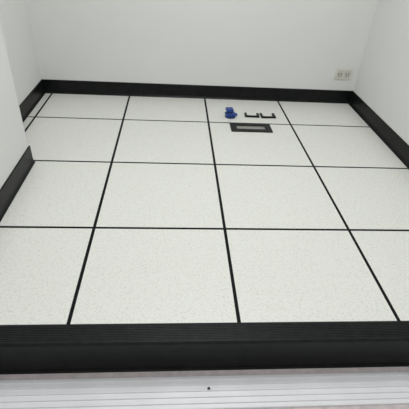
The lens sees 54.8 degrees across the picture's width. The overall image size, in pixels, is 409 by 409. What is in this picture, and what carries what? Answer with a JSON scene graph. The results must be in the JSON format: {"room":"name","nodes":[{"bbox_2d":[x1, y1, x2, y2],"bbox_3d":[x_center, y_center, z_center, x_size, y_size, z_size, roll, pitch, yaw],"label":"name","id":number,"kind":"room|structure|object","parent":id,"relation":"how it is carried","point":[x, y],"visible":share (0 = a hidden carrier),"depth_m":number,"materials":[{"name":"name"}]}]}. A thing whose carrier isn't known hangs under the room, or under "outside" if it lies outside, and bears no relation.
{"room":"server room","nodes":[
{"label":"server room","id":0,"kind":"room"},
{"bbox_2d":[0,24,27,188],"bbox_3d":[-1.039,-0.697,1.074,0.325,2.412,1.321,1,36,-5],"label":"wall pier","id":1,"kind":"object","parent":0,"point":[13,141],"depth_m":1.90,"materials":[{"name":"paint"}]},
{"bbox_2d":[0,0,40,104],"bbox_3d":[-1.218,-1.391,2.023,0.100,2.412,1.147,1,36,-5],"label":"wall","id":2,"kind":"structure","parent":0,"point":[15,21],"depth_m":2.62,"materials":[{"name":"paint"}]},
{"bbox_2d":[0,79,44,221],"bbox_3d":[-1.073,-0.259,2.164,0.241,0.104,2.260,1,36,-5],"label":"baseboard","id":3,"kind":"structure","parent":2,"relation":"attached to","point":[10,188],"depth_m":2.08,"materials":[{"name":"black plastic"}]},
{"bbox_2d":[27,0,378,90],"bbox_3d":[0.032,-1.738,2.629,2.678,2.412,0.100,1,36,-5],"label":"wall","id":4,"kind":"structure","parent":0,"point":[291,44],"depth_m":2.94,"materials":[{"name":"paint"}]},
{"bbox_2d":[42,79,352,103],"bbox_3d":[-0.021,-0.900,3.160,2.478,0.104,0.016,1,36,-5],"label":"baseboard","id":5,"kind":"structure","parent":4,"relation":"attached to","point":[50,86],"depth_m":3.16,"materials":[{"name":"black plastic"}]},
{"bbox_2d":[334,68,352,79],"bbox_3d":[1.106,-1.037,3.141,0.134,0.084,0.012,1,36,-5],"label":"wall outlet","id":6,"kind":"object","parent":4,"relation":"attached to","point":[340,73],"visible":1,"depth_m":3.13,"materials":[{"name":"white plastic"}]},
{"bbox_2d":[337,71,343,77],"bbox_3d":[1.076,-1.035,3.135,0.046,0.052,0.003,1,36,-5],"label":"socket","id":7,"kind":"object","parent":6,"relation":"attached to","point":[340,74],"depth_m":3.14,"materials":[{"name":"grey plastic"}]},
{"bbox_2d":[344,71,350,77],"bbox_3d":[1.136,-1.034,3.140,0.046,0.052,0.003,1,36,-5],"label":"socket","id":8,"kind":"object","parent":6,"relation":"attached to","point":[347,74],"depth_m":3.14,"materials":[{"name":"grey plastic"}]},
{"bbox_2d":[0,93,408,324],"bbox_3d":[0.034,-0.136,2.329,2.478,0.162,2.260,1,36,-5],"label":"floor","id":9,"kind":"structure","parent":0,"point":[129,209],"depth_m":1.91,"materials":[{"name":"tile"}]},
{"bbox_2d":[225,107,236,118],"bbox_3d":[0.196,-0.674,2.901,0.090,0.064,0.079,-3,36,-10],"label":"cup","id":10,"kind":"object","parent":9,"relation":"on","point":[230,114],"visible":1,"depth_m":2.88,"materials":[{"name":"blue plastic"}]},
{"bbox_2d":[229,123,272,132],"bbox_3d":[0.326,-0.540,2.777,0.290,0.006,0.136,1,36,-5],"label":"cable grommet","id":11,"kind":"object","parent":9,"relation":"on","point":[233,126],"visible":1,"depth_m":2.76,"materials":[{"name":"black plastic"}]},
{"bbox_2d":[244,112,259,117],"bbox_3d":[0.354,-0.668,2.953,0.107,0.012,0.064,2,36,-3],"label":"handle","id":12,"kind":"object","parent":9,"relation":"on","point":[245,113],"visible":1,"depth_m":2.93,"materials":[{"name":"black plastic"}]},
{"bbox_2d":[260,113,275,117],"bbox_3d":[0.474,-0.666,2.962,0.110,0.012,0.074,-1,36,-7],"label":"handle","id":13,"kind":"object","parent":9,"relation":"on","point":[273,114],"visible":1,"depth_m":2.94,"materials":[{"name":"black plastic"}]},
{"bbox_2d":[0,367,408,408],"bbox_3d":[0.190,1.375,0.424,4.400,0.050,2.608,1,36,-5],"label":"floor","id":14,"kind":"structure","parent":0,"point":[364,369],"depth_m":1.41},
{"bbox_2d":[0,372,408,408],"bbox_3d":[0.211,0.650,1.381,2.251,0.013,0.117,1,36,-5],"label":"door threshold","id":15,"kind":"object","parent":14,"relation":"on","point":[370,388],"depth_m":1.36,"materials":[{"name":"silver metal"}]},
{"bbox_2d":[0,321,408,374],"bbox_3d":[0.209,0.515,1.438,2.251,0.166,0.084,1,36,-5],"label":"trim","id":16,"kind":"structure","parent":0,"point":[138,347],"depth_m":1.39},
{"bbox_2d":[353,0,408,144],"bbox_3d":[1.387,-0.984,1.712,0.100,2.412,2.418,1,36,-5],"label":"wall","id":17,"kind":"structure","parent":0,"point":[382,81],"depth_m":2.70,"materials":[{"name":"paint"}]},
{"bbox_2d":[349,91,408,168],"bbox_3d":[1.269,-0.227,2.349,0.016,0.104,2.260,1,36,-5],"label":"baseboard","id":18,"kind":"structure","parent":17,"relation":"attached to","point":[386,133],"depth_m":2.76,"materials":[{"name":"black plastic"}]}
]}

